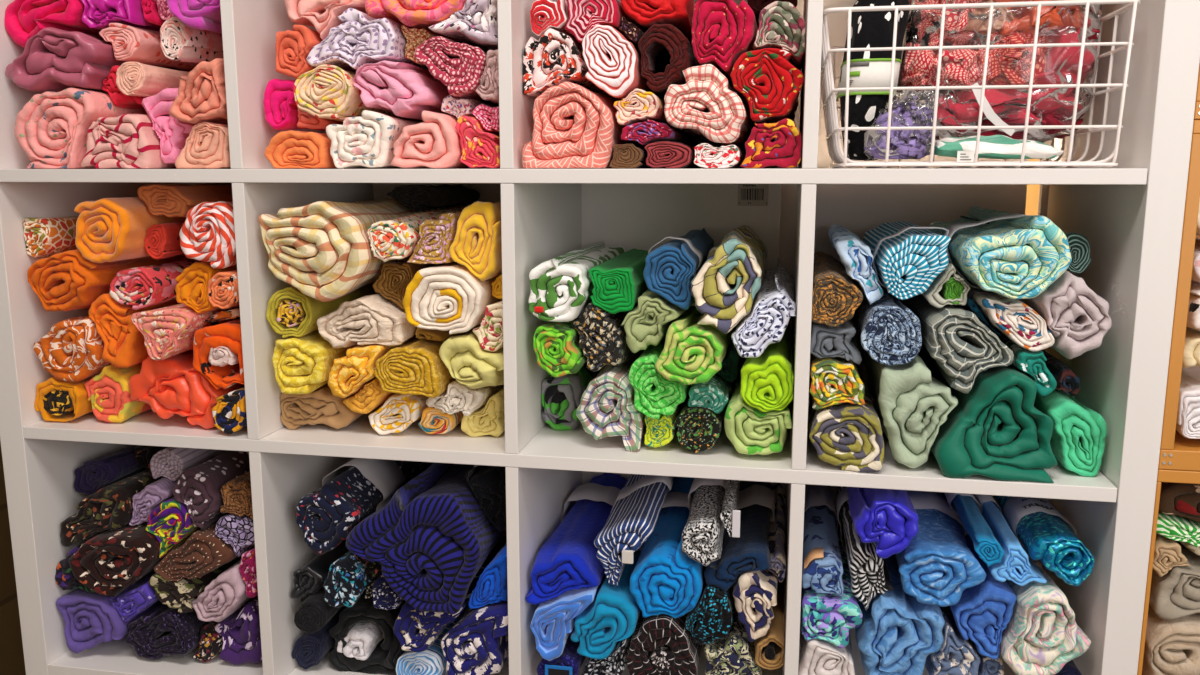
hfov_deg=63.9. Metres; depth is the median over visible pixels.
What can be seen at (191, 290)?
roll
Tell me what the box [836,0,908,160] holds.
folded fabric
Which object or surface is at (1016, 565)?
roll
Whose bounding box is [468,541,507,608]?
roll
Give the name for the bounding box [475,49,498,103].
roll
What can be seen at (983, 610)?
roll
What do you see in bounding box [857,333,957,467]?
roll
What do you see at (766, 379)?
roll
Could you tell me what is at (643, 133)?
roll
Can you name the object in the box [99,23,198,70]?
roll
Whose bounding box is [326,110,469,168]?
roll
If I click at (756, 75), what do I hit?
roll
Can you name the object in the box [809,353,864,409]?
roll
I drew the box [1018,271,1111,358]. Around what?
roll
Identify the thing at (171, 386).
roll
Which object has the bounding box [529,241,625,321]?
roll
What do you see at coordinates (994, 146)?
packet
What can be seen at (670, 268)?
roll
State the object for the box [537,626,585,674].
roll
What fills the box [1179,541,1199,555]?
roll
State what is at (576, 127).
roll
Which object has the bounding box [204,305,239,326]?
roll
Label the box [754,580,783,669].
roll
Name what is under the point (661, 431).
roll
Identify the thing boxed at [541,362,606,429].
roll
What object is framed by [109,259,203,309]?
roll
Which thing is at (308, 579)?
roll
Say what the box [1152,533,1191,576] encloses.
roll
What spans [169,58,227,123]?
roll
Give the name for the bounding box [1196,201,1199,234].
roll
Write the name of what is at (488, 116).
roll
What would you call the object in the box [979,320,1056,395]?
roll
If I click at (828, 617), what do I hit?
roll
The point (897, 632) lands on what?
roll
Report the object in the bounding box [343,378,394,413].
roll
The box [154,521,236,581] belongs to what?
roll
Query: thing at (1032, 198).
board
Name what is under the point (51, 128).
roll
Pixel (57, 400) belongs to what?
roll
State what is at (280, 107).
roll
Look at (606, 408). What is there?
roll
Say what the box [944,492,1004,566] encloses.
roll
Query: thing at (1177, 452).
wooden shelf
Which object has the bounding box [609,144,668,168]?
roll
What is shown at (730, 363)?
roll
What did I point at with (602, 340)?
roll
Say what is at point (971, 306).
roll
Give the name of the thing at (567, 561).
roll
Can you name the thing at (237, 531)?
roll
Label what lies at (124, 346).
roll
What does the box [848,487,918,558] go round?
roll
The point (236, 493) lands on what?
roll
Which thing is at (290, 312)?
roll
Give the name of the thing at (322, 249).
roll
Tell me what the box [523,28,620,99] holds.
roll
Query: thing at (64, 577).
roll
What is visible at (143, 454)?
roll
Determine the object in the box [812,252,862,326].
roll
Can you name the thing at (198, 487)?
roll
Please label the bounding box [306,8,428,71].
roll
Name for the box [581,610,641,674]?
roll
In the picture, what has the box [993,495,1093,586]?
roll
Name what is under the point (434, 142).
roll
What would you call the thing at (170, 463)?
roll
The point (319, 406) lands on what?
roll
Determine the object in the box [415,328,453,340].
roll
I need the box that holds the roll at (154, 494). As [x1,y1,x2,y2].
[129,477,178,525]
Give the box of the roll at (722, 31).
[691,0,757,91]
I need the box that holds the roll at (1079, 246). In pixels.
[1063,232,1091,272]
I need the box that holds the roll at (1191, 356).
[1182,327,1199,367]
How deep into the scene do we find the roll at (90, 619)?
1.39 m
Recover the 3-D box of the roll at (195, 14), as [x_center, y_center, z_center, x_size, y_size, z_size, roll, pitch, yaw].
[-0.471,-0.455,1.371,0.086,0.078,0.364,2,10,11]
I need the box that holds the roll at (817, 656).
[798,587,854,674]
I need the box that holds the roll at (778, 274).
[774,258,781,290]
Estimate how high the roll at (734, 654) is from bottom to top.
0.062 m
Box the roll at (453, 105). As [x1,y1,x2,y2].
[441,95,496,118]
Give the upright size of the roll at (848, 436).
0.073 m
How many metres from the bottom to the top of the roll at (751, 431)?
0.072 m
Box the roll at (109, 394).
[84,349,192,422]
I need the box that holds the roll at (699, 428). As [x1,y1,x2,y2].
[674,384,729,452]
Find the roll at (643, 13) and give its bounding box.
[620,0,695,47]
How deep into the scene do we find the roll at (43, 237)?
1.32 m
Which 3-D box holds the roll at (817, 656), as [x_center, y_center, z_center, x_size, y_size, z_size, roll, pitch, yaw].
[0.314,0.378,1.358,0.070,0.070,0.372,2,10,11]
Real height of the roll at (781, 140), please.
0.056 m
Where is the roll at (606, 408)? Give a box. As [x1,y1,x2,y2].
[576,350,646,451]
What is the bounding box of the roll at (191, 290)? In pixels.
[175,262,236,313]
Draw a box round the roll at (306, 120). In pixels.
[297,108,342,129]
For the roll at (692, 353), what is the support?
on the roll at (712, 394)
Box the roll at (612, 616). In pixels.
[571,549,640,658]
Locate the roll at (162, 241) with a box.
[145,222,183,258]
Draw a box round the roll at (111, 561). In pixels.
[69,522,165,596]
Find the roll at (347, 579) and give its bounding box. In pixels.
[323,551,372,607]
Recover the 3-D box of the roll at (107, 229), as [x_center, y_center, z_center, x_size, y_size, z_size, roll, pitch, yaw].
[-0.624,-0.169,1.443,0.081,0.089,0.377,2,10,11]
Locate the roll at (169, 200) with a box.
[137,183,232,216]
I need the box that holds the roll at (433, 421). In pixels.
[418,407,463,433]
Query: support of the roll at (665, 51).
on the roll at (640, 105)
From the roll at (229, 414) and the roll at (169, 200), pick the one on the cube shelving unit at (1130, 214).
the roll at (229, 414)
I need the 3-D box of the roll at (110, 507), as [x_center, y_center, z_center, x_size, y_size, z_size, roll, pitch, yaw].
[-0.697,0.232,1.541,0.120,0.095,0.349,2,10,11]
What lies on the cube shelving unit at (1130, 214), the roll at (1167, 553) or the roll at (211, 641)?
the roll at (211, 641)
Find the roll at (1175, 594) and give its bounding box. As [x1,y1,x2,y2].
[1149,540,1199,619]
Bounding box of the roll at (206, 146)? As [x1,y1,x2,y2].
[175,122,230,168]
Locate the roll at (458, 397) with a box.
[426,380,503,415]
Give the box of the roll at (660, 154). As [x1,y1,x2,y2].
[644,141,707,168]
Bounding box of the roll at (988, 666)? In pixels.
[972,641,1003,674]
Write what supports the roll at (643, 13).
on the roll at (665, 51)
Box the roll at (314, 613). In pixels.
[294,587,340,632]
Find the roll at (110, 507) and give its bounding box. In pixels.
[60,469,163,546]
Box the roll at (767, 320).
[731,267,795,357]
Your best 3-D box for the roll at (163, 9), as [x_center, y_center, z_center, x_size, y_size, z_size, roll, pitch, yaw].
[-0.539,-0.467,1.408,0.040,0.052,0.313,2,10,11]
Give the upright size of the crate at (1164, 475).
0.407 m
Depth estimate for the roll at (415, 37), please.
1.19 m
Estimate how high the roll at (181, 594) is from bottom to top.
0.058 m
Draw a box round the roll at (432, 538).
[345,462,506,613]
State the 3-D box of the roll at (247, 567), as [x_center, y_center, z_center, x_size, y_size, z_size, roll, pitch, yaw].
[-0.453,0.297,1.498,0.031,0.072,0.360,2,10,11]
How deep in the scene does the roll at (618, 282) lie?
1.18 m
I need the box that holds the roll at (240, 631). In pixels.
[215,595,261,664]
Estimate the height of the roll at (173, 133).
0.103 m
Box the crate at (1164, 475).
[1137,469,1199,674]
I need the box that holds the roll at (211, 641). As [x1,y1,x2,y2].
[193,598,251,662]
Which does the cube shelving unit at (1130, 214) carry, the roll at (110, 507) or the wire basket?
the wire basket
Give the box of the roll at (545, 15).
[530,0,581,44]
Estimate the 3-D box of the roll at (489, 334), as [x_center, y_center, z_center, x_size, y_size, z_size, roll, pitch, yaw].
[-0.106,-0.042,1.373,0.044,0.062,0.360,2,10,11]
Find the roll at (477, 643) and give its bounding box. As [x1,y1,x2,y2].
[441,599,508,674]
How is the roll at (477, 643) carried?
on the cube shelving unit at (1130, 214)
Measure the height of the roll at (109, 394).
0.080 m
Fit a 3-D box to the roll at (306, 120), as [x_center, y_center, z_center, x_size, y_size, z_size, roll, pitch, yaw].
[-0.338,-0.308,1.388,0.044,0.029,0.329,2,10,11]
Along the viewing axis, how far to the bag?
1.13 m
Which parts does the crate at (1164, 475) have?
panel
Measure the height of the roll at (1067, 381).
0.033 m
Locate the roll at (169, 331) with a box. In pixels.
[131,304,237,359]
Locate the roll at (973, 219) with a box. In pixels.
[960,216,988,223]
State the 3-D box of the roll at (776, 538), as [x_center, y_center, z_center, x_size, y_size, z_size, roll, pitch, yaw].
[0.252,0.269,1.379,0.030,0.039,0.318,2,10,11]
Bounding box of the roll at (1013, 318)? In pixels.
[956,273,1054,351]
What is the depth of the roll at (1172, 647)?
1.10 m
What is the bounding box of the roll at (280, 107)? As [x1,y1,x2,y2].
[263,79,325,131]
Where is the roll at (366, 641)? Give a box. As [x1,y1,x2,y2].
[328,591,405,674]
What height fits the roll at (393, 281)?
0.062 m
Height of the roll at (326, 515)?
0.112 m
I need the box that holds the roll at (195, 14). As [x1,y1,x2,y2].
[166,0,221,32]
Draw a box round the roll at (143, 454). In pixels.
[133,445,166,469]
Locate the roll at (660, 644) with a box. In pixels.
[627,612,701,674]
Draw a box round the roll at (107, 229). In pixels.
[74,197,186,262]
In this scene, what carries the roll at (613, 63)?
on the roll at (640, 105)
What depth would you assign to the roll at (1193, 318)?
1.05 m
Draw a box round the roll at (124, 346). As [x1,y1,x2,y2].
[88,294,181,367]
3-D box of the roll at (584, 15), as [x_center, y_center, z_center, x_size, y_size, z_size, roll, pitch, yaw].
[0.021,-0.411,1.294,0.068,0.069,0.343,2,10,11]
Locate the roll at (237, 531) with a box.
[215,513,254,556]
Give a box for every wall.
[0,442,25,674]
[178,0,781,484]
[772,0,1028,531]
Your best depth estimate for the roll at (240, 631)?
1.37 m
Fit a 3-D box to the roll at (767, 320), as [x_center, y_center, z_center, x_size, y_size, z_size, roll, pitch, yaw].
[0.225,-0.043,1.303,0.074,0.077,0.370,2,10,11]
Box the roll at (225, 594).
[192,559,249,621]
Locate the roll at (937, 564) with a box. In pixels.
[895,490,985,606]
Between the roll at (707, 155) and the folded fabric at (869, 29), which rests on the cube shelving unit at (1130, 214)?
the roll at (707, 155)
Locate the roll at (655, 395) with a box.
[628,335,689,418]
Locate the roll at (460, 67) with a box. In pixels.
[414,36,498,105]
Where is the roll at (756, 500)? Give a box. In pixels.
[704,480,774,591]
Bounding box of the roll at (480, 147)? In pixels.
[455,116,500,168]
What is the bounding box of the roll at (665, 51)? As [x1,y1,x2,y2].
[638,24,700,93]
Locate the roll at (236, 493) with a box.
[220,471,252,519]
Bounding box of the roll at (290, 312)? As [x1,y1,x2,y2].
[266,282,378,337]
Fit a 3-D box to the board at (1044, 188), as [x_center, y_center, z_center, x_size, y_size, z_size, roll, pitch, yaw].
[0.680,0.114,1.460,0.068,1.460,0.016,2,10,11]
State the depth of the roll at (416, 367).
1.23 m
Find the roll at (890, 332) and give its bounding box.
[852,279,921,364]
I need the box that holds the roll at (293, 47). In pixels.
[275,24,355,77]
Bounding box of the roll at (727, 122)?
[664,64,753,147]
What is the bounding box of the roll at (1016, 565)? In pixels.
[973,494,1046,585]
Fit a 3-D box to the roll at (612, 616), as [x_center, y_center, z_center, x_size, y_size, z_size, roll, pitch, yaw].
[0.037,0.340,1.403,0.092,0.089,0.376,2,10,11]
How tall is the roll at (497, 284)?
0.031 m
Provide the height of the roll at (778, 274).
0.016 m
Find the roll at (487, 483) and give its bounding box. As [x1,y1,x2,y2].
[464,465,505,531]
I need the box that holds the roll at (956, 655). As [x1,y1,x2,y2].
[925,606,979,674]
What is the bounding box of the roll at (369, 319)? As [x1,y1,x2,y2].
[317,293,417,348]
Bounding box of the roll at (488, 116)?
[472,104,499,131]
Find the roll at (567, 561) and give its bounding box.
[526,473,627,604]
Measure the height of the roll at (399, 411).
0.060 m
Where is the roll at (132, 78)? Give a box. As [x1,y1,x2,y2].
[116,62,188,96]
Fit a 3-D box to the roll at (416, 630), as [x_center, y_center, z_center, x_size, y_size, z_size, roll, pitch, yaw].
[-0.194,0.360,1.452,0.101,0.068,0.374,2,10,11]
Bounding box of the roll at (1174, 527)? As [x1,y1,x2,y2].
[1156,511,1199,546]
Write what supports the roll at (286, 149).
on the cube shelving unit at (1130, 214)
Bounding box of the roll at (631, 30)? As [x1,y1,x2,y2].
[619,16,644,45]
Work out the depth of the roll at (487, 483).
1.28 m
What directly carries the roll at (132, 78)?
on the roll at (125, 141)
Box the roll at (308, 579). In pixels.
[290,540,348,601]
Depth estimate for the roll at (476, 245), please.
1.19 m
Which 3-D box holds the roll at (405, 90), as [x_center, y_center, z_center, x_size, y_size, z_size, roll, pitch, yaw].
[-0.220,-0.333,1.342,0.102,0.067,0.368,2,10,11]
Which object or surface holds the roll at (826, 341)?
on the roll at (832, 380)
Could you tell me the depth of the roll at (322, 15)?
1.19 m
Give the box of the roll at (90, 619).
[56,588,161,652]
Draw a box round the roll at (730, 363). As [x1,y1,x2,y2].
[717,326,740,382]
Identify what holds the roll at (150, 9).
on the roll at (130, 43)
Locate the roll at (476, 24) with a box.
[428,0,497,50]
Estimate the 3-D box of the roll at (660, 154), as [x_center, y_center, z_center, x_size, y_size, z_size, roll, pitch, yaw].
[0.112,-0.243,1.292,0.056,0.032,0.369,2,10,11]
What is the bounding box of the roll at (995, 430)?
[918,348,1057,482]
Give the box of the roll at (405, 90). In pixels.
[352,60,498,119]
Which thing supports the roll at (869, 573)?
on the roll at (897, 632)
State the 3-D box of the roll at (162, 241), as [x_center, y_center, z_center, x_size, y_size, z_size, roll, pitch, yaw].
[-0.566,-0.157,1.453,0.034,0.048,0.339,2,10,11]
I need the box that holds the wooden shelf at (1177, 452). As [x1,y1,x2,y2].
[1158,120,1199,470]
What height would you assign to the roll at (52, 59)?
0.083 m
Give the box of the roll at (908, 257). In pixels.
[862,221,950,299]
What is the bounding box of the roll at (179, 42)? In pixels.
[160,17,223,62]
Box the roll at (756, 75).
[730,48,803,123]
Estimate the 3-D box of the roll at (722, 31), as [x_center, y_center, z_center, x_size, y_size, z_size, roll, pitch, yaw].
[0.170,-0.377,1.260,0.075,0.090,0.364,2,10,11]
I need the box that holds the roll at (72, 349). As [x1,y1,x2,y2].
[33,316,111,381]
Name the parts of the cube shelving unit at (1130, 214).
panel, shelf, shelf, shelf, panel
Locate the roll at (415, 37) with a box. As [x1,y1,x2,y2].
[401,25,458,65]
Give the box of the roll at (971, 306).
[960,296,1001,335]
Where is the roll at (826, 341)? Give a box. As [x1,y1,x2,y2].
[810,319,861,363]
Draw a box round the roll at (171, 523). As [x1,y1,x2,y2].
[146,498,229,557]
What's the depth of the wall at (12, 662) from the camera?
2.03 m
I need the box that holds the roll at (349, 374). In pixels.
[328,335,416,397]
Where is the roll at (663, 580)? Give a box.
[630,477,702,617]
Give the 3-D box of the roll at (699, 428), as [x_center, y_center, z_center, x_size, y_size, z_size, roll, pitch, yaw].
[0.151,0.088,1.351,0.058,0.056,0.349,2,10,11]
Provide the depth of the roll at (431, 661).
1.31 m
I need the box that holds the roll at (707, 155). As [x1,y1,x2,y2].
[694,143,745,168]
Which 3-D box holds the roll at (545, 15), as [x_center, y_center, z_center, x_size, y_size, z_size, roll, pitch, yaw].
[-0.031,-0.412,1.306,0.045,0.047,0.339,2,10,11]
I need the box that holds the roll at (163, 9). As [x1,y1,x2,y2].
[154,0,175,20]
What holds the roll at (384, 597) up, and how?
on the roll at (366, 641)
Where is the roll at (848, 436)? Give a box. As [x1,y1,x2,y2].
[808,364,883,471]
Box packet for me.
[934,135,1063,161]
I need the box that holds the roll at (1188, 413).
[1176,365,1199,438]
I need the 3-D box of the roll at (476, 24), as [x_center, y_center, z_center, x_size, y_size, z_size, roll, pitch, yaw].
[-0.128,-0.410,1.313,0.095,0.065,0.364,2,10,11]
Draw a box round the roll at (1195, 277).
[1191,238,1199,282]
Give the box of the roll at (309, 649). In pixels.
[292,589,365,669]
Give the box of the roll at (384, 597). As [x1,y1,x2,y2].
[372,574,403,609]
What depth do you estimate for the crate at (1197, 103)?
0.99 m
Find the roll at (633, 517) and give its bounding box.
[594,474,672,585]
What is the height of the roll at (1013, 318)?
0.059 m
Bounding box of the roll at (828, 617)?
[800,507,862,648]
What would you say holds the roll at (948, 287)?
on the roll at (961, 347)
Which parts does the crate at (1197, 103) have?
panel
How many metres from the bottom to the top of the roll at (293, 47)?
0.065 m
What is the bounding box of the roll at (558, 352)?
[533,317,587,376]
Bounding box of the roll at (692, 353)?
[655,305,733,384]
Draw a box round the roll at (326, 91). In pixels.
[294,64,423,121]
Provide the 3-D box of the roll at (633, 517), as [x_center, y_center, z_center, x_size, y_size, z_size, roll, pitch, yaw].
[0.060,0.246,1.385,0.088,0.100,0.370,2,10,11]
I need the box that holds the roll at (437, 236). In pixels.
[407,212,460,263]
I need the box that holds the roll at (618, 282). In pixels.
[589,248,647,313]
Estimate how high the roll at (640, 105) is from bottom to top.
0.043 m
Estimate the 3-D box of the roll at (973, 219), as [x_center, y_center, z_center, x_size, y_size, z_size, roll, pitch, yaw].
[0.513,-0.162,1.320,0.004,0.003,0.191,2,10,11]
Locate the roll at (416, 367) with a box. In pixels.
[374,324,480,397]
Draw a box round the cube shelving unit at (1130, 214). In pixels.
[0,0,1199,674]
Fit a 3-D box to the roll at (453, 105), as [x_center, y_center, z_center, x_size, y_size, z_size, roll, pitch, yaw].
[-0.146,-0.309,1.345,0.041,0.036,0.340,2,10,11]
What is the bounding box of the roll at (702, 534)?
[682,478,726,565]
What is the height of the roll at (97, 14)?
0.060 m
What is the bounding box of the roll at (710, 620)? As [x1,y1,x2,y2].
[685,566,733,643]
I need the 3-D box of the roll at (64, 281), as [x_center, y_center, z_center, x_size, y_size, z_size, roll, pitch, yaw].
[-0.689,-0.103,1.470,0.116,0.088,0.371,2,10,11]
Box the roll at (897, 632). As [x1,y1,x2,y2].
[855,554,944,674]
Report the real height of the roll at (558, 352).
0.065 m
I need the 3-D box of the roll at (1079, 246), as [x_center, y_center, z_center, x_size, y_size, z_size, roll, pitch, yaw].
[0.570,-0.122,1.245,0.033,0.047,0.327,2,10,11]
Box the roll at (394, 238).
[367,203,470,261]
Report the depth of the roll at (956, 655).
1.17 m
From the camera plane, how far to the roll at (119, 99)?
1.27 m
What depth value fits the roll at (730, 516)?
1.19 m
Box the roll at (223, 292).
[208,269,238,308]
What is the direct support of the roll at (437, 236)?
on the roll at (444, 297)
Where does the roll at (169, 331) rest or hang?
on the roll at (171, 386)
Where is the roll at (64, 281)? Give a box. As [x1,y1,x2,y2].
[27,249,190,310]
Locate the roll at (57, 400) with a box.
[34,374,98,421]
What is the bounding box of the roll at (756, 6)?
[747,0,797,27]
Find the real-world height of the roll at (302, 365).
0.074 m
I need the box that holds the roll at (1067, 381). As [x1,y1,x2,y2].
[1041,349,1079,395]
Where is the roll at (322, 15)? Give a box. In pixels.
[284,0,366,39]
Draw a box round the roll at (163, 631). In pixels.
[124,603,208,659]
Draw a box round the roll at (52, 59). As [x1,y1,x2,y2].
[5,27,189,93]
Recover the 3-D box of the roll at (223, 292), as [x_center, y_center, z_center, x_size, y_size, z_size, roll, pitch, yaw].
[-0.456,-0.091,1.428,0.048,0.049,0.369,2,10,11]
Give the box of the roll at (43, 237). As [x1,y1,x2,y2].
[22,216,78,257]
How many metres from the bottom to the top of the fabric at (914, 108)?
0.083 m
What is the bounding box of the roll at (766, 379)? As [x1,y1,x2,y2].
[740,324,792,411]
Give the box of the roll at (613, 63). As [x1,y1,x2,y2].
[582,25,664,100]
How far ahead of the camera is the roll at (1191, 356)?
1.06 m
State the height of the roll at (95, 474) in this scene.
0.058 m
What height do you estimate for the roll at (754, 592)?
0.089 m
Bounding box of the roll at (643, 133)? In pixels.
[621,120,698,145]
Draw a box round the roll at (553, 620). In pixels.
[530,586,597,660]
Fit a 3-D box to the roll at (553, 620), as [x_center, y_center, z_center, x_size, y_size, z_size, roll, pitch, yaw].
[-0.018,0.342,1.415,0.091,0.100,0.375,2,10,11]
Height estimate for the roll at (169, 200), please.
0.047 m
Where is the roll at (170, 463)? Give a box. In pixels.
[150,447,227,480]
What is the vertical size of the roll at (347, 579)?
0.070 m
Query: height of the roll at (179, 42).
0.054 m
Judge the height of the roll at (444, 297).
0.085 m
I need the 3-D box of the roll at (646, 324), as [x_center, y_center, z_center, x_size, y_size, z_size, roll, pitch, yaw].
[0.093,-0.043,1.341,0.076,0.075,0.347,2,10,11]
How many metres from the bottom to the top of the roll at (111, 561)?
0.095 m
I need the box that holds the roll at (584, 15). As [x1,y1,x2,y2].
[565,0,642,48]
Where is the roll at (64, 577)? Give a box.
[55,539,95,592]
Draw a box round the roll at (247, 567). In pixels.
[239,547,257,597]
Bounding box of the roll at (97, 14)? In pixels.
[80,0,160,30]
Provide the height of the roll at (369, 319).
0.072 m
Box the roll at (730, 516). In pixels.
[720,480,740,537]
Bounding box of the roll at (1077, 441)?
[1034,388,1106,475]
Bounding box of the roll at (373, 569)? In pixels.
[354,554,381,578]
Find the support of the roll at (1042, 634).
on the cube shelving unit at (1130, 214)
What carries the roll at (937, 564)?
on the roll at (897, 632)
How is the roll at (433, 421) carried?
on the cube shelving unit at (1130, 214)
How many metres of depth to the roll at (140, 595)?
1.37 m
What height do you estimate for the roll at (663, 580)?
0.100 m
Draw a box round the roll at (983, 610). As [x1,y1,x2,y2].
[942,492,1015,659]
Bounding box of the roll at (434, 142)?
[390,110,469,168]
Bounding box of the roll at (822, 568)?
[802,484,843,595]
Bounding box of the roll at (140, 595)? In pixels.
[108,571,157,622]
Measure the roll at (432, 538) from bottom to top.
0.164 m
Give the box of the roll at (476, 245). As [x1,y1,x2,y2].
[449,201,501,280]
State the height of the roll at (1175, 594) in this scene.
0.068 m
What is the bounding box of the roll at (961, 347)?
[899,294,1013,393]
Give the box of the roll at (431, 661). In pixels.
[396,602,468,674]
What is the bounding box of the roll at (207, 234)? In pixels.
[179,201,236,268]
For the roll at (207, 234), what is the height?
0.088 m
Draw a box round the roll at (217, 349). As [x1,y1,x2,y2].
[193,319,244,389]
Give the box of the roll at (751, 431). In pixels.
[724,357,791,454]
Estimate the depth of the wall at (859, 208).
1.45 m
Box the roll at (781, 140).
[740,118,801,168]
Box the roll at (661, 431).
[644,384,691,447]
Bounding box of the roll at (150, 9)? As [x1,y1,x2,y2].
[141,0,164,25]
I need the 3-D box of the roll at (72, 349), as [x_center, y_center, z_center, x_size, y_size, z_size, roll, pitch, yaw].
[-0.699,-0.012,1.488,0.099,0.090,0.370,2,10,11]
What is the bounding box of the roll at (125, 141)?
[81,114,230,168]
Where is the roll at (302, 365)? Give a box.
[272,330,357,393]
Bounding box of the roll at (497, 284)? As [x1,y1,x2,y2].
[492,274,501,298]
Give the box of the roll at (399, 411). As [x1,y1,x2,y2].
[368,393,428,434]
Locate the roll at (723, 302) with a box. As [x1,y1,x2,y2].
[691,225,766,333]
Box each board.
[1025,159,1039,214]
[1038,140,1050,216]
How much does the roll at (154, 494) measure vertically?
0.066 m
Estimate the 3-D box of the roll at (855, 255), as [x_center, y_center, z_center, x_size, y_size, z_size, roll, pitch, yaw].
[0.336,-0.104,1.290,0.057,0.078,0.335,2,10,11]
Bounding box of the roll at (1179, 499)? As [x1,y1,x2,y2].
[1159,482,1199,522]
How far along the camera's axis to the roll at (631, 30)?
1.14 m
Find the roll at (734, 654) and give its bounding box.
[704,600,761,674]
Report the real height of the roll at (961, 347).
0.097 m
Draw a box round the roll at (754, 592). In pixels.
[733,569,777,641]
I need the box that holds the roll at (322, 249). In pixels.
[259,198,448,301]
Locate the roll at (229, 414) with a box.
[212,386,246,433]
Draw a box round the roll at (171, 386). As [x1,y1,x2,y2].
[128,354,244,428]
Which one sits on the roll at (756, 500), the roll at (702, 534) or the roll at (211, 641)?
the roll at (702, 534)
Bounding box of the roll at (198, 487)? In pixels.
[172,450,249,529]
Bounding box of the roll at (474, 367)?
[439,331,503,388]
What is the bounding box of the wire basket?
[820,0,1139,168]
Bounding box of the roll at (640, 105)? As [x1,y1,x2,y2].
[614,88,681,129]
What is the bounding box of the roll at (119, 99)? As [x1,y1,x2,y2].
[102,65,146,108]
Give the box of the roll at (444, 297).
[403,262,501,333]
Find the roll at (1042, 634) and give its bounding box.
[993,496,1090,674]
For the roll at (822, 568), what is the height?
0.052 m
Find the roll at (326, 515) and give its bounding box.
[296,458,433,554]
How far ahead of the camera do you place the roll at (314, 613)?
1.32 m
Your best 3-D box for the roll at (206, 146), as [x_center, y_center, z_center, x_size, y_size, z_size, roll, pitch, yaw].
[-0.474,-0.275,1.399,0.079,0.059,0.370,2,10,11]
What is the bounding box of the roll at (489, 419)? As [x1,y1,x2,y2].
[461,387,504,436]
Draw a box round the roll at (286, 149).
[265,130,412,168]
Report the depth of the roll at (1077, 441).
1.10 m
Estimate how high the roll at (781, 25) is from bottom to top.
0.066 m
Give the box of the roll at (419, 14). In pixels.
[364,0,486,52]
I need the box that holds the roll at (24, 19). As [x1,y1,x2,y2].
[5,0,100,47]
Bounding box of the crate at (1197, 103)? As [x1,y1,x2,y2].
[1194,63,1199,119]
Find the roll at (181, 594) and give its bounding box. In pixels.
[148,546,254,612]
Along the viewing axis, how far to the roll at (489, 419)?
1.27 m
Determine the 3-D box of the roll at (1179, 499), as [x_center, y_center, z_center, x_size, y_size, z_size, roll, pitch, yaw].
[0.729,0.172,1.239,0.127,0.059,0.312,2,10,11]
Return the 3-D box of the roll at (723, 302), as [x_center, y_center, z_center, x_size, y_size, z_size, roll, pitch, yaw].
[0.181,-0.089,1.300,0.082,0.113,0.377,2,10,11]
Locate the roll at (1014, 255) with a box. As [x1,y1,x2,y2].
[927,206,1071,298]
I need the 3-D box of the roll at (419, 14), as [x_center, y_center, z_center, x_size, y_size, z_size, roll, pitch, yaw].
[-0.193,-0.437,1.318,0.127,0.063,0.367,2,10,11]
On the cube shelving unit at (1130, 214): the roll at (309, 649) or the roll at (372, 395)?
the roll at (309, 649)
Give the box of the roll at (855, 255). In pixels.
[828,224,882,304]
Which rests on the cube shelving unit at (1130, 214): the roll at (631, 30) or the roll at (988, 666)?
the roll at (988, 666)
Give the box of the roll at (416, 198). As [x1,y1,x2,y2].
[387,185,479,211]
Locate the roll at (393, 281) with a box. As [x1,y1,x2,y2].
[373,261,454,309]
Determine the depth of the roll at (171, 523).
1.35 m
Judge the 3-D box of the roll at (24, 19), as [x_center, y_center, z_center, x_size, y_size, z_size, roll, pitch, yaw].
[-0.703,-0.452,1.423,0.106,0.085,0.350,2,10,11]
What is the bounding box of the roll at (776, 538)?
[767,482,785,581]
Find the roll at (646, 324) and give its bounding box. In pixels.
[621,289,684,352]
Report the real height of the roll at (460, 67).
0.070 m
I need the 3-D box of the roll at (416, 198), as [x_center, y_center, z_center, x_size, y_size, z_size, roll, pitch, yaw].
[-0.248,-0.213,1.459,0.084,0.038,0.191,2,10,11]
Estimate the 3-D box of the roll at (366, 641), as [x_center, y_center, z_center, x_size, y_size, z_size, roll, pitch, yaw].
[-0.300,0.399,1.500,0.119,0.100,0.332,2,10,11]
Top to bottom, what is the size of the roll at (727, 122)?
0.090 m
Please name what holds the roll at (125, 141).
on the cube shelving unit at (1130, 214)
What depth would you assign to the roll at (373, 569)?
1.31 m
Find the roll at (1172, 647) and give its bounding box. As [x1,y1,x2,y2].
[1142,605,1199,674]
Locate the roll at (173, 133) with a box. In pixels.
[141,88,227,163]
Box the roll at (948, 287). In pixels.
[922,263,969,307]
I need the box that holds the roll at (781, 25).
[753,1,804,70]
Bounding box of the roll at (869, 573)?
[836,486,892,609]
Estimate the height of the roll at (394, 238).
0.065 m
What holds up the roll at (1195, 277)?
on the roll at (1193, 318)
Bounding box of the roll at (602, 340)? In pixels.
[572,302,637,371]
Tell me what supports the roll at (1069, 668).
on the cube shelving unit at (1130, 214)
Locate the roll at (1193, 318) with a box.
[1186,280,1199,330]
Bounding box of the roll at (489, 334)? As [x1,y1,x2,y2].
[473,300,502,351]
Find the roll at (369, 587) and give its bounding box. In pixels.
[365,573,381,598]
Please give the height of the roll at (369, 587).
0.023 m
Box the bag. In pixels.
[896,0,1101,142]
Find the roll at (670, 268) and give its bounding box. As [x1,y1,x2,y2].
[643,228,713,309]
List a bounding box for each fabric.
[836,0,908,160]
[864,84,937,158]
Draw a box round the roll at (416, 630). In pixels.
[393,536,506,651]
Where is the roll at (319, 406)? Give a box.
[280,383,384,428]
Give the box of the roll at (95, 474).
[74,445,145,494]
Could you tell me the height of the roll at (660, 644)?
0.095 m
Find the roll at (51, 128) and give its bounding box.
[15,88,146,168]
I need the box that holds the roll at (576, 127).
[522,82,645,168]
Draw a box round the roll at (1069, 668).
[1054,660,1081,674]
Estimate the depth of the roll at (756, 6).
1.18 m
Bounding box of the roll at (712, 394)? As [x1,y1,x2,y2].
[688,373,731,412]

